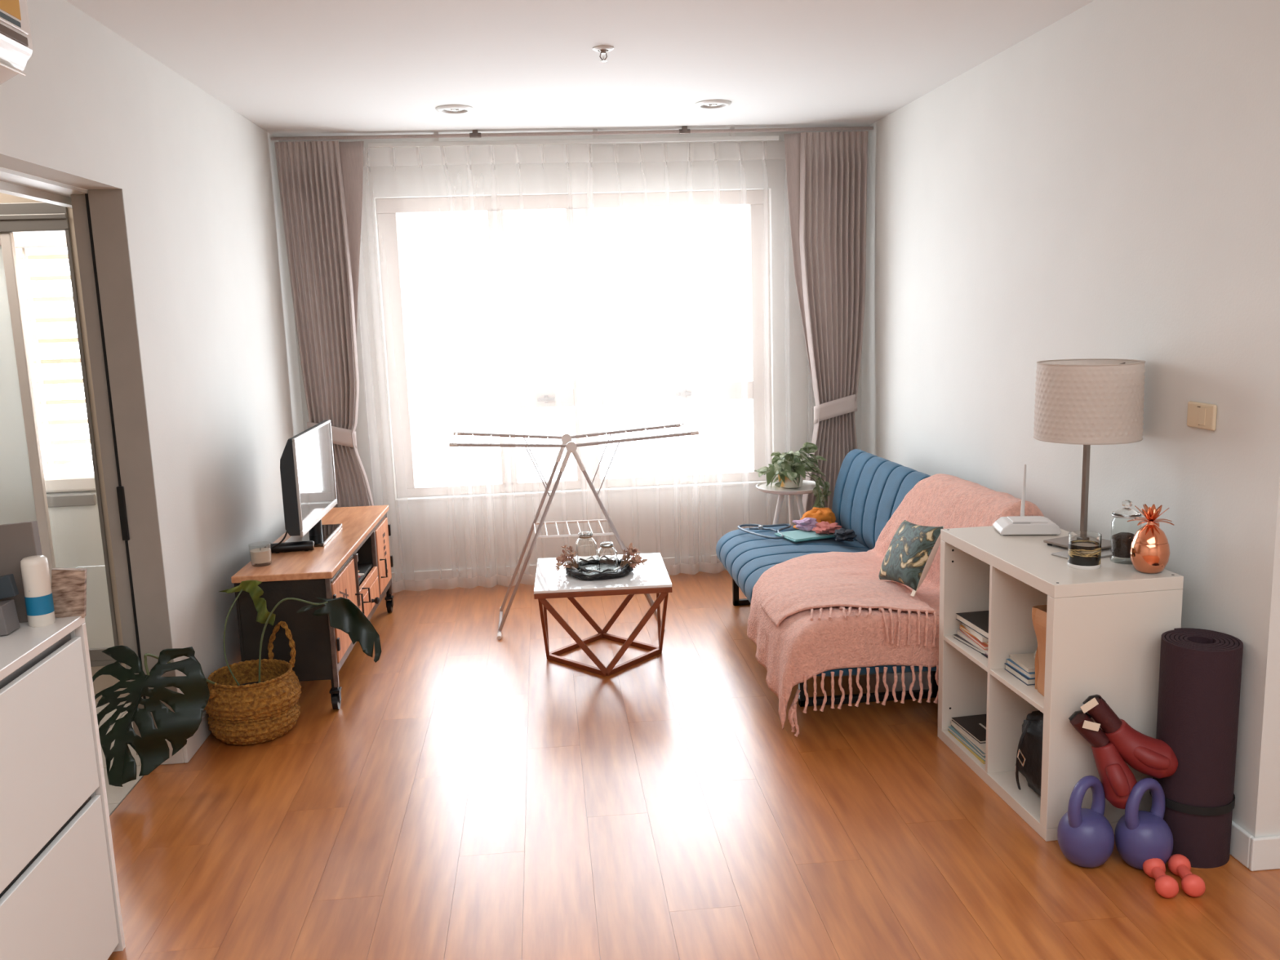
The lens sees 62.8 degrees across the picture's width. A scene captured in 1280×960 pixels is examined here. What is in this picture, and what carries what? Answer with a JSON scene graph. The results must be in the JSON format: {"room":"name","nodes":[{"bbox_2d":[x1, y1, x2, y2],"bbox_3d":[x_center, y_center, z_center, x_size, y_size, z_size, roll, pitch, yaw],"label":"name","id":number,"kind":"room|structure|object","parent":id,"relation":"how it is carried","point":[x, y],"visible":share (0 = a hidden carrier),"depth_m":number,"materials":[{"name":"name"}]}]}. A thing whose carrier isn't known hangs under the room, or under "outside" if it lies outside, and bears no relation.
{"room":"living room","nodes":[
{"label":"living room","id":0,"kind":"room"},
{"bbox_2d":[15,248,48,471],"bbox_3d":[-2.547,-0.339,4.833,1.060,2.400,1.010,-3,9,-5],"label":"wall","id":1,"kind":"structure","parent":0,"point":[18,251],"depth_m":5.18,"materials":[{"name":"beige paint"}]},
{"bbox_2d":[13,232,68,263],"bbox_3d":[-2.564,-0.935,4.587,0.561,0.302,0.060,-3,9,-5],"label":"rail","id":2,"kind":"object","parent":1,"relation":"attached to","point":[47,240],"visible":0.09,"depth_m":4.54,"materials":[{"name":"grey metal"}]},
{"bbox_2d":[0,166,128,702],"bbox_3d":[-2.686,-0.300,4.251,1.638,2.523,0.120,-3,9,-5],"label":"door frame","id":3,"kind":"structure","parent":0,"point":[101,682],"depth_m":4.26,"materials":[{"name":"beige paint"}]},
{"bbox_2d":[0,202,120,666],"bbox_3d":[-2.618,-0.144,4.257,0.800,1.890,0.110,-3,9,-5],"label":"door","id":4,"kind":"structure","parent":3,"relation":"in","point":[23,494],"depth_m":4.22,"materials":[{"name":"white wood"}]},
{"bbox_2d":[0,0,303,713],"bbox_3d":[-1.609,0.005,2.206,0.110,2.523,7.640,-3,9,-5],"label":"wall","id":5,"kind":"structure","parent":0,"point":[91,109],"depth_m":4.05,"materials":[{"name":"paint"}]},
{"bbox_2d":[0,0,32,84],"bbox_3d":[-1.480,-1.008,2.026,0.210,0.336,0.845,-3,9,-5],"label":"air conditioner","id":6,"kind":"object","parent":5,"relation":"attached to","point":[15,36],"visible":1,"depth_m":2.38,"materials":[{"name":"white paint"}]},
{"bbox_2d":[0,166,88,208],"bbox_3d":[-1.874,-0.910,3.273,0.138,0.045,1.760,-3,9,-5],"label":"trim","id":7,"kind":"structure","parent":5,"relation":"attached to","point":[14,183],"depth_m":3.24,"materials":[{"name":"white paint"}]},
{"bbox_2d":[71,193,146,755],"bbox_3d":[-1.849,-0.026,3.943,0.073,1.970,0.692,-3,9,-5],"label":"door","id":8,"kind":"structure","parent":5,"relation":"in","point":[114,491],"depth_m":3.60,"materials":[{"name":"black wood"}]},
{"bbox_2d":[87,189,177,728],"bbox_3d":[-1.735,-0.014,3.614,0.108,1.915,0.004,-3,9,-5],"label":"trim","id":9,"kind":"structure","parent":5,"relation":"attached to","point":[107,212],"depth_m":3.58,"materials":[{"name":"grey paint"}]},
{"bbox_2d":[160,711,211,764],"bbox_3d":[-1.801,0.792,4.916,0.114,0.095,2.332,-3,9,-5],"label":"baseboard","id":10,"kind":"structure","parent":5,"relation":"attached to","point":[194,742],"depth_m":3.83,"materials":[{"name":"white paint"}]},
{"bbox_2d":[279,129,862,572],"bbox_3d":[-0.316,-0.682,6.087,3.436,2.523,0.160,-3,9,-5],"label":"wall","id":11,"kind":"structure","parent":0,"point":[491,531],"depth_m":6.01,"materials":[{"name":"paint"}]},
{"bbox_2d":[391,555,725,588],"bbox_3d":[-0.256,0.528,6.202,3.212,0.095,0.014,-3,9,-5],"label":"baseboard","id":12,"kind":"structure","parent":11,"relation":"attached to","point":[447,575],"depth_m":6.13,"materials":[{"name":"white paint"}]},
{"bbox_2d":[375,189,771,502],"bbox_3d":[-0.337,-0.774,6.048,2.215,1.702,0.124,-3,9,-5],"label":"window","id":13,"kind":"structure","parent":11,"relation":"in","point":[584,396],"depth_m":6.05,"materials":[{"name":"beige"}]},
{"bbox_2d":[66,0,1094,137],"bbox_3d":[-0.380,-1.353,2.130,6.150,0.100,7.890,-3,9,-5],"label":"ceiling","id":14,"kind":"structure","parent":0,"point":[290,68],"depth_m":3.99,"materials":[{"name":"white paint"}]},
{"bbox_2d":[435,104,473,113],"bbox_3d":[-0.875,-1.746,4.939,0.176,0.014,0.176,-3,9,-5],"label":"recessed light","id":15,"kind":"object","parent":14,"relation":"in","point":[447,108],"visible":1,"depth_m":4.91,"materials":[{"name":"white paint"}]},
{"bbox_2d":[271,126,873,140],"bbox_3d":[-0.324,-1.863,5.609,3.218,0.038,0.026,-3,9,-5],"label":"curtain rod","id":16,"kind":"object","parent":14,"relation":"attached to","point":[684,130],"visible":1,"depth_m":5.60,"materials":[{"name":"grey metal"}]},
{"bbox_2d":[274,141,373,507],"bbox_3d":[-1.634,-0.558,5.652,0.450,2.445,0.110,-2,9,-3],"label":"curtain","id":17,"kind":"object","parent":16,"relation":"hanging from","point":[321,189],"visible":0.66,"depth_m":5.57,"materials":[{"name":"beige fabric"}]},
{"bbox_2d":[783,131,868,513],"bbox_3d":[1.058,-0.686,5.893,0.458,2.445,0.110,-3,9,-6],"label":"curtain","id":18,"kind":"object","parent":16,"relation":"hanging from","point":[826,172],"visible":0.76,"depth_m":5.81,"materials":[{"name":"beige fabric"}]},
{"bbox_2d":[367,126,779,147],"bbox_3d":[-0.341,-1.854,5.662,2.220,0.071,0.025,-3,9,-5],"label":"track","id":19,"kind":"object","parent":14,"relation":"attached to","point":[731,138],"visible":1,"depth_m":5.65,"materials":[{"name":"white metal"}]},
{"bbox_2d":[364,143,593,592],"bbox_3d":[-0.877,-0.592,5.825,1.324,2.438,0.069,-3,9,-5],"label":"sheer curtain","id":20,"kind":"object","parent":19,"relation":"hanging from","point":[500,580],"visible":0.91,"depth_m":5.97,"materials":[{"name":"white fabric"}]},
{"bbox_2d":[586,141,812,574],"bbox_3d":[0.348,-0.656,5.973,1.387,2.438,0.070,-3,9,-5],"label":"sheer curtain","id":21,"kind":"object","parent":19,"relation":"hanging from","point":[704,566],"visible":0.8,"depth_m":6.02,"materials":[{"name":"white fabric"}]},
{"bbox_2d":[592,45,613,62],"bbox_3d":[-0.136,-1.578,3.889,0.080,0.049,0.080,-3,9,-5],"label":"sprinkler","id":22,"kind":"object","parent":14,"relation":"attached to","point":[602,49],"visible":1,"depth_m":3.88,"materials":[{"name":"white paint"}]},
{"bbox_2d":[598,48,607,54],"bbox_3d":[-0.136,-1.591,3.887,0.040,0.019,0.040,-3,9,-5],"label":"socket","id":23,"kind":"object","parent":22,"relation":"attached to","point":[602,51],"depth_m":3.88,"materials":[{"name":"silver metal"}]},
{"bbox_2d":[694,99,731,108],"bbox_3d":[0.350,-1.800,5.023,0.176,0.014,0.176,-3,9,-5],"label":"recessed light","id":24,"kind":"object","parent":14,"relation":"in","point":[709,104],"visible":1,"depth_m":4.99,"materials":[{"name":"white paint"}]},
{"bbox_2d":[95,569,1279,959],"bbox_3d":[-0.268,1.226,2.535,6.000,0.080,7.640,-3,9,-5],"label":"floor","id":25,"kind":"structure","parent":0,"point":[469,793],"depth_m":3.21,"materials":[{"name":"brown wood"}]},
{"bbox_2d":[0,616,125,959],"bbox_3d":[-1.375,0.875,1.928,0.218,0.884,1.370,-3,9,-5],"label":"cabinet","id":26,"kind":"object","parent":25,"relation":"on","point":[60,900],"visible":0.96,"depth_m":2.35,"materials":[{"name":"white paint"}]},
{"bbox_2d":[0,599,20,635],"bbox_3d":[-1.492,0.320,2.390,0.115,0.077,0.062,-3,9,-5],"label":"box","id":27,"kind":"object","parent":26,"relation":"on","point":[9,620],"visible":1,"depth_m":2.39,"materials":[{"name":"grey"}]},
{"bbox_2d":[0,573,18,599],"bbox_3d":[-1.493,0.252,2.400,0.124,0.067,0.020,-3,9,-5],"label":"box","id":28,"kind":"object","parent":27,"relation":"on","point":[8,588],"visible":1,"depth_m":2.40,"materials":[{"name":"grey plastic"}]},
{"bbox_2d":[0,520,42,622],"bbox_3d":[-1.493,0.222,2.484,0.161,0.246,0.053,-3,9,-5],"label":"box","id":29,"kind":"object","parent":26,"relation":"on","point":[19,540],"visible":0.48,"depth_m":2.47,"materials":[{"name":"grey"}]},
{"bbox_2d":[20,555,55,626],"bbox_3d":[-1.408,0.259,2.450,0.057,0.161,0.057,-3,9,-5],"label":"canister","id":30,"kind":"object","parent":26,"relation":"on","point":[38,597],"visible":1,"depth_m":2.43,"materials":[{"name":"white metal"}]},
{"bbox_2d":[51,567,86,617],"bbox_3d":[-1.371,0.271,2.515,0.086,0.126,0.020,-4,10,-14],"label":"box","id":31,"kind":"object","parent":26,"relation":"on","point":[68,585],"visible":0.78,"depth_m":2.51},
{"bbox_2d":[43,460,114,648],"bbox_3d":[-2.514,0.393,4.851,0.340,0.910,0.555,-3,9,-5],"label":"wall","id":32,"kind":"structure","parent":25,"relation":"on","point":[70,487],"depth_m":4.57,"materials":[{"name":"white paint"}]},
{"bbox_2d":[204,621,301,745],"bbox_3d":[-1.486,0.778,4.008,0.359,0.399,0.359,-3,9,-5],"label":"basket","id":33,"kind":"object","parent":25,"relation":"on","point":[262,712],"visible":0.92,"depth_m":3.91,"materials":[{"name":"brown wicker"}]},
{"bbox_2d":[92,580,381,786],"bbox_3d":[-1.492,0.690,3.838,0.472,0.550,0.989,7,13,44],"label":"monstera","id":34,"kind":"object","parent":33,"relation":"in","point":[152,748],"visible":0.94,"depth_m":3.51,"materials":[{"name":"green plant"}]},
{"bbox_2d":[231,505,393,709],"bbox_3d":[-1.443,0.540,4.880,0.418,0.580,1.446,-3,9,-4],"label":"media cabinet","id":35,"kind":"object","parent":25,"relation":"on","point":[362,543],"visible":0.73,"depth_m":4.21,"materials":[{"name":"brown wood"}]},
{"bbox_2d":[231,505,389,583],"bbox_3d":[-1.466,0.269,4.829,0.388,0.027,1.435,-3,9,-4],"label":"countertop","id":36,"kind":"structure","parent":35,"relation":"on","point":[357,522],"depth_m":4.44,"materials":[{"name":"brown wood"}]},
{"bbox_2d":[248,542,271,566],"bbox_3d":[-1.552,0.304,4.286,0.088,0.088,0.088,-3,9,-5],"label":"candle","id":37,"kind":"object","parent":36,"relation":"on","point":[260,555],"visible":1,"depth_m":4.26,"materials":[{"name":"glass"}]},
{"bbox_2d":[268,540,315,553],"bbox_3d":[-1.500,0.288,4.512,0.188,0.042,0.042,-4,10,-11],"label":"bar","id":38,"kind":"object","parent":36,"relation":"on","point":[298,545],"visible":0.86,"depth_m":4.50,"materials":[{"name":"black plastic"}]},
{"bbox_2d":[263,419,342,549],"bbox_3d":[-1.540,0.020,4.724,0.260,0.501,0.760,-3,9,-5],"label":"television","id":39,"kind":"object","parent":36,"relation":"on","point":[307,468],"visible":0.84,"depth_m":4.59,"materials":[{"name":"grey plastic"}]},
{"bbox_2d":[357,570,364,577],"bbox_3d":[-1.424,0.451,4.860,0.278,0.030,0.306,-3,9,-4],"label":"paper stack","id":40,"kind":"object","parent":35,"relation":"on","point":[360,575],"visible":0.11,"depth_m":4.93,"materials":[{"name":"white paper"}]},
{"bbox_2d":[448,422,698,639],"bbox_3d":[-0.323,0.238,5.246,1.188,0.985,0.598,-3,9,-5],"label":"drying rack","id":41,"kind":"object","parent":25,"relation":"on","point":[571,446],"visible":0.91,"depth_m":5.07,"materials":[{"name":"silver metal"}]},
{"bbox_2d":[533,552,672,675],"bbox_3d":[-0.170,0.608,4.775,0.588,0.400,0.588,-2,9,-4],"label":"coffee table","id":42,"kind":"object","parent":25,"relation":"on","point":[652,578],"visible":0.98,"depth_m":4.58,"materials":[{"name":"white stone"}]},
{"bbox_2d":[565,556,633,580],"bbox_3d":[-0.181,0.392,4.703,0.306,0.049,0.296,-3,9,-5],"label":"tray","id":43,"kind":"object","parent":42,"relation":"on","point":[593,575],"visible":0.6,"depth_m":4.60,"materials":[{"name":"black"}]},
{"bbox_2d":[554,545,577,571],"bbox_3d":[-0.331,0.349,4.683,0.106,0.110,0.125,-3,9,-5],"label":"dried flowers","id":44,"kind":"object","parent":43,"relation":"in","point":[562,560],"visible":0.98,"depth_m":4.67,"materials":[{"name":"brown plant"}]},
{"bbox_2d":[574,530,597,572],"bbox_3d":[-0.241,0.319,4.716,0.095,0.170,0.093,-4,10,-11],"label":"glass jar","id":45,"kind":"object","parent":43,"relation":"on","point":[585,546],"visible":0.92,"depth_m":4.68,"materials":[{"name":"white"}]},
{"bbox_2d":[596,541,617,573],"bbox_3d":[-0.145,0.344,4.668,0.087,0.130,0.085,-4,10,-11],"label":"glass jar","id":46,"kind":"object","parent":43,"relation":"on","point":[606,554],"visible":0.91,"depth_m":4.63,"materials":[{"name":"white"}]},
{"bbox_2d":[620,542,647,569],"bbox_3d":[-0.017,0.338,4.697,0.134,0.101,0.138,7,13,43],"label":"dried flowers","id":47,"kind":"object","parent":43,"relation":"in","point":[635,560],"visible":0.99,"depth_m":4.67,"materials":[{"name":"brown plant"}]},
{"bbox_2d":[755,480,822,525],"bbox_3d":[0.831,0.316,5.786,0.372,0.584,0.372,-3,9,-5],"label":"side table","id":48,"kind":"object","parent":25,"relation":"on","point":[807,486],"visible":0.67,"depth_m":5.72,"materials":[{"name":"white paint"}]},
{"bbox_2d":[754,442,831,507],"bbox_3d":[0.834,0.008,5.712,0.449,0.412,0.352,2,10,24],"label":"pothos","id":49,"kind":"object","parent":48,"relation":"on","point":[788,467],"visible":0.97,"depth_m":5.65,"materials":[{"name":"green plant"}]},
{"bbox_2d":[715,448,938,706],"bbox_3d":[0.928,0.381,4.702,0.909,0.800,1.780,-3,9,-5],"label":"futon sofa","id":50,"kind":"object","parent":25,"relation":"on","point":[868,489],"depth_m":5.04,"materials":[{"name":"blue fabric"}]},
{"bbox_2d":[737,523,791,539],"bbox_3d":[0.658,0.254,5.336,0.279,0.024,0.354,-3,9,-5],"label":"clothes hanger","id":51,"kind":"object","parent":50,"relation":"on","point":[760,526],"visible":1,"depth_m":5.38,"materials":[{"name":"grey plastic"}]},
{"bbox_2d":[774,529,835,542],"bbox_3d":[0.848,0.271,5.241,0.290,0.013,0.200,-6,10,-23],"label":"board","id":52,"kind":"object","parent":50,"relation":"on","point":[798,535],"visible":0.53,"depth_m":5.18,"materials":[{"name":"teal plastic"}]},
{"bbox_2d":[792,517,817,531],"bbox_3d":[0.841,0.219,5.324,0.115,0.056,0.134,-10,13,-41],"label":"cloth","id":53,"kind":"object","parent":52,"relation":"on","point":[807,524],"visible":0.94,"depth_m":5.29,"materials":[{"name":"purple fabric"}]},
{"bbox_2d":[811,521,841,533],"bbox_3d":[0.933,0.234,5.206,0.156,0.056,0.128,-3,9,-5],"label":"cloth","id":54,"kind":"object","parent":52,"relation":"on","point":[823,527],"visible":0.97,"depth_m":5.18,"materials":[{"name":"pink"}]},
{"bbox_2d":[832,528,857,542],"bbox_3d":[0.999,0.265,5.112,0.112,0.052,0.126,-3,9,-5],"label":"cloth","id":55,"kind":"object","parent":50,"relation":"on","point":[842,535],"visible":1,"depth_m":5.08,"materials":[{"name":"grey fabric"}]},
{"bbox_2d":[746,473,1044,737],"bbox_3d":[0.950,0.420,4.335,1.003,0.824,1.155,-3,9,-5],"label":"throw blanket","id":56,"kind":"object","parent":50,"relation":"on","point":[811,615],"visible":0.84,"depth_m":3.94,"materials":[{"name":"pink fabric"}]},
{"bbox_2d":[878,520,943,596],"bbox_3d":[1.067,0.292,4.136,0.159,0.278,0.373,-4,10,-11],"label":"cushion","id":57,"kind":"object","parent":56,"relation":"on","point":[913,548],"visible":0.99,"depth_m":4.04,"materials":[{"name":"green fabric"}]},
{"bbox_2d":[937,525,1183,841],"bbox_3d":[1.311,0.602,3.388,0.390,0.771,0.770,-3,10,-7],"label":"cube shelf","id":58,"kind":"object","parent":25,"relation":"on","point":[1106,624],"visible":0.76,"depth_m":3.06,"materials":[{"name":"white wood"}]},
{"bbox_2d":[947,730,985,764],"bbox_3d":[1.226,0.912,3.631,0.210,0.008,0.280,-3,10,-7],"label":"book","id":59,"kind":"object","parent":58,"relation":"on","point":[982,761],"visible":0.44,"depth_m":3.57,"materials":[{"name":"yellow paper"}]},
{"bbox_2d":[947,726,985,760],"bbox_3d":[1.226,0.902,3.630,0.210,0.012,0.270,-3,10,-9],"label":"book","id":60,"kind":"object","parent":59,"relation":"on","point":[952,730],"visible":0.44,"depth_m":3.63,"materials":[{"name":"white paper"}]},
{"bbox_2d":[951,724,985,756],"bbox_3d":[1.226,0.890,3.628,0.200,0.012,0.270,-3,9,-6],"label":"book","id":61,"kind":"object","parent":60,"relation":"on","point":[981,753],"visible":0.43,"depth_m":3.57,"materials":[{"name":"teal paper"}]},
{"bbox_2d":[950,720,986,753],"bbox_3d":[1.225,0.877,3.626,0.200,0.013,0.260,-3,10,-8],"label":"book","id":62,"kind":"object","parent":61,"relation":"on","point":[982,747],"visible":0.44,"depth_m":3.58,"materials":[{"name":"beige paper"}]},
{"bbox_2d":[951,714,986,743],"bbox_3d":[1.222,0.862,3.648,0.190,0.011,0.210,-3,10,-10],"label":"book","id":63,"kind":"object","parent":62,"relation":"on","point":[975,726],"visible":0.43,"depth_m":3.66,"materials":[{"name":"black paper"}]},
{"bbox_2d":[953,634,985,654],"bbox_3d":[1.209,0.560,3.577,0.170,0.012,0.240,-4,10,-13],"label":"book","id":64,"kind":"object","parent":58,"relation":"on","point":[957,637],"visible":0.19,"depth_m":3.59,"materials":[{"name":"grey paper"}]},
{"bbox_2d":[955,630,987,654],"bbox_3d":[1.209,0.547,3.575,0.165,0.013,0.235,-3,10,-8],"label":"book","id":65,"kind":"object","parent":64,"relation":"on","point":[960,633],"visible":0.19,"depth_m":3.58,"materials":[{"name":"beige paper"}]},
{"bbox_2d":[959,626,987,649],"bbox_3d":[1.209,0.535,3.573,0.160,0.011,0.220,-3,9,-4],"label":"book","id":66,"kind":"object","parent":65,"relation":"on","point":[984,646],"visible":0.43,"depth_m":3.53,"materials":[{"name":"brown paper"}]},
{"bbox_2d":[959,625,988,644],"bbox_3d":[1.208,0.524,3.571,0.150,0.010,0.210,-4,10,-10],"label":"book","id":67,"kind":"object","parent":66,"relation":"on","point":[962,627],"visible":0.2,"depth_m":3.60,"materials":[{"name":"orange paper"}]},
{"bbox_2d":[961,623,988,642],"bbox_3d":[1.208,0.509,3.569,0.160,0.018,0.200,-2,9,-2],"label":"book","id":68,"kind":"object","parent":67,"relation":"on","point":[980,637],"visible":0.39,"depth_m":3.51,"materials":[{"name":"beige paper"}]},
{"bbox_2d":[955,610,988,639],"bbox_3d":[1.207,0.489,3.566,0.170,0.022,0.230,-3,10,-9],"label":"book","id":69,"kind":"object","parent":68,"relation":"on","point":[978,621],"visible":0.46,"depth_m":3.58,"materials":[{"name":"black paper"}]},
{"bbox_2d":[1004,662,1035,685],"bbox_3d":[1.269,0.602,3.288,0.190,0.020,0.150,-3,10,-7],"label":"book","id":70,"kind":"object","parent":58,"relation":"on","point":[1020,676],"visible":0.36,"depth_m":3.25,"materials":[{"name":"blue paper"}]},
{"bbox_2d":[1005,658,1035,679],"bbox_3d":[1.268,0.584,3.285,0.180,0.016,0.145,-3,10,-9],"label":"book","id":71,"kind":"object","parent":70,"relation":"on","point":[1030,675],"visible":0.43,"depth_m":3.26,"materials":[{"name":"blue paper"}]},
{"bbox_2d":[1008,653,1035,672],"bbox_3d":[1.268,0.569,3.283,0.170,0.012,0.135,-3,9,-4],"label":"book","id":72,"kind":"object","parent":71,"relation":"on","point":[1026,661],"visible":0.44,"depth_m":3.29,"materials":[{"name":"beige paper"}]},
{"bbox_2d":[992,464,1061,535],"bbox_3d":[1.319,0.067,3.569,0.197,0.225,0.130,-1,9,7],"label":"router","id":73,"kind":"object","parent":58,"relation":"on","point":[1022,524],"visible":1,"depth_m":3.53,"materials":[{"name":"white plastic"}]},
{"bbox_2d":[1015,710,1043,796],"bbox_3d":[1.301,0.843,3.207,0.291,0.269,0.249,-3,10,-7],"label":"bag","id":74,"kind":"object","parent":58,"relation":"on","point":[1029,750],"visible":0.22,"depth_m":3.19,"materials":[{"name":"black fabric"}]},
{"bbox_2d":[1031,604,1047,696],"bbox_3d":[1.275,0.509,3.103,0.206,0.263,0.146,-3,10,-7],"label":"paper bag","id":75,"kind":"object","parent":58,"relation":"on","point":[1038,612],"visible":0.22,"depth_m":3.11,"materials":[{"name":"beige paper"}]},
{"bbox_2d":[1051,547,1113,559],"bbox_3d":[1.399,0.227,3.258,0.210,0.006,0.110,-6,10,-25],"label":"plate","id":76,"kind":"object","parent":58,"relation":"on","point":[1106,552],"visible":0.29,"depth_m":3.25,"materials":[{"name":"silver metal"}]},
{"bbox_2d":[1066,530,1102,569],"bbox_3d":[1.319,0.208,3.108,0.094,0.098,0.094,-3,9,-5],"label":"candle cup","id":77,"kind":"object","parent":58,"relation":"on","point":[1084,547],"visible":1,"depth_m":3.07,"materials":[{"name":"clear glass"}]},
{"bbox_2d":[1033,358,1145,549],"bbox_3d":[1.410,-0.078,3.310,0.318,0.590,0.318,7,13,43],"label":"table lamp","id":78,"kind":"object","parent":58,"relation":"on","point":[1086,402],"visible":0.99,"depth_m":3.16,"materials":[{"name":"beige fabric"}]},
{"bbox_2d":[1110,499,1142,558],"bbox_3d":[1.458,0.153,3.143,0.084,0.187,0.084,-3,9,-5],"label":"storage jar","id":79,"kind":"object","parent":58,"relation":"on","point":[1121,542],"visible":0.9,"depth_m":3.12,"materials":[{"name":"clear glass"}]},
{"bbox_2d":[1127,503,1173,573],"bbox_3d":[1.473,0.169,3.018,0.119,0.196,0.122,-3,9,-5],"label":"pineapple","id":80,"kind":"object","parent":58,"relation":"on","point":[1149,548],"visible":1,"depth_m":2.99,"materials":[{"name":"orange metal"}]},
{"bbox_2d":[1057,775,1114,867],"bbox_3d":[1.244,0.946,2.921,0.147,0.252,0.147,-7,11,-30],"label":"kettlebell","id":81,"kind":"object","parent":25,"relation":"on","point":[1085,837],"visible":1,"depth_m":2.88,"materials":[{"name":"purple plastic"}]},
{"bbox_2d":[1068,710,1137,808],"bbox_3d":[1.300,0.777,2.929,0.192,0.265,0.115,7,13,41],"label":"glove","id":82,"kind":"object","parent":81,"relation":"on","point":[1117,780],"visible":0.95,"depth_m":2.90,"materials":[{"name":"red leather"}]},
{"bbox_2d":[1114,777,1173,870],"bbox_3d":[1.395,0.945,2.897,0.147,0.252,0.147,-6,10,-25],"label":"kettlebell","id":83,"kind":"object","parent":25,"relation":"on","point":[1140,836],"visible":0.98,"depth_m":2.86,"materials":[{"name":"purple plastic"}]},
{"bbox_2d":[1080,694,1177,778],"bbox_3d":[1.361,0.710,2.925,0.259,0.234,0.135,1,10,19],"label":"glove","id":84,"kind":"object","parent":83,"relation":"on","point":[1148,755],"visible":0.98,"depth_m":2.89,"materials":[{"name":"red leather"}]},
{"bbox_2d":[1142,857,1178,897],"bbox_3d":[1.389,1.059,2.797,0.058,0.057,0.141,-1,10,8],"label":"dumbbell","id":85,"kind":"object","parent":25,"relation":"on","point":[1166,886],"visible":1,"depth_m":2.75,"materials":[{"name":"red plastic"}]},
{"bbox_2d":[1167,853,1205,897],"bbox_3d":[1.460,1.056,2.801,0.058,0.057,0.146,0,10,8],"label":"dumbbell","id":86,"kind":"object","parent":25,"relation":"on","point":[1193,885],"visible":1,"depth_m":2.76,"materials":[{"name":"red plastic"}]},
{"bbox_2d":[1149,627,1243,868],"bbox_3d":[1.550,0.746,2.930,0.213,0.622,0.213,-3,9,-5],"label":"yoga mat","id":87,"kind":"object","parent":25,"relation":"on","point":[1200,670],"visible":0.85,"depth_m":2.85,"materials":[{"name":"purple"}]},
{"bbox_2d":[777,474,803,488],"bbox_3d":[0.822,-0.005,5.713,0.140,0.085,0.140,-3,9,-5],"label":"pot","id":88,"kind":"object","parent":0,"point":[786,482],"depth_m":5.66,"materials":[{"name":"white ceramic"}]},
{"bbox_2d":[861,0,1279,837],"bbox_3d":[1.516,-0.472,4.463,0.100,2.523,3.648,-3,9,-5],"label":"wall","id":89,"kind":"structure","parent":0,"point":[1105,183],"depth_m":3.41,"materials":[{"name":"paint"}]},
{"bbox_2d":[1186,400,1217,431],"bbox_3d":[1.603,-0.183,2.993,0.015,0.074,0.124,-3,9,-5],"label":"light switch","id":90,"kind":"object","parent":89,"relation":"attached to","point":[1199,415],"visible":1,"depth_m":2.98,"materials":[{"name":"beige plastic"}]},
{"bbox_2d":[1230,820,1279,871],"bbox_3d":[1.964,0.716,4.635,0.938,0.095,3.548,-3,9,-5],"label":"baseboard","id":91,"kind":"structure","parent":89,"relation":"attached to","point":[1258,853],"depth_m":2.86,"materials":[{"name":"white paint"}]},
{"bbox_3d":[-2.549,0.601,5.464,0.840,0.340,0.070,-3,9,-5],"label":"wall","id":92,"kind":"structure","parent":0,"visible":0},
{"bbox_2d":[22,248,92,469],"bbox_3d":[-2.583,-0.491,5.267,0.830,1.870,0.042,-3,9,-5],"label":"blinds","id":93,"kind":"object","parent":92,"relation":"on","point":[31,300],"visible":0.23,"depth_m":5.20,"materials":[{"name":"beige plastic"}]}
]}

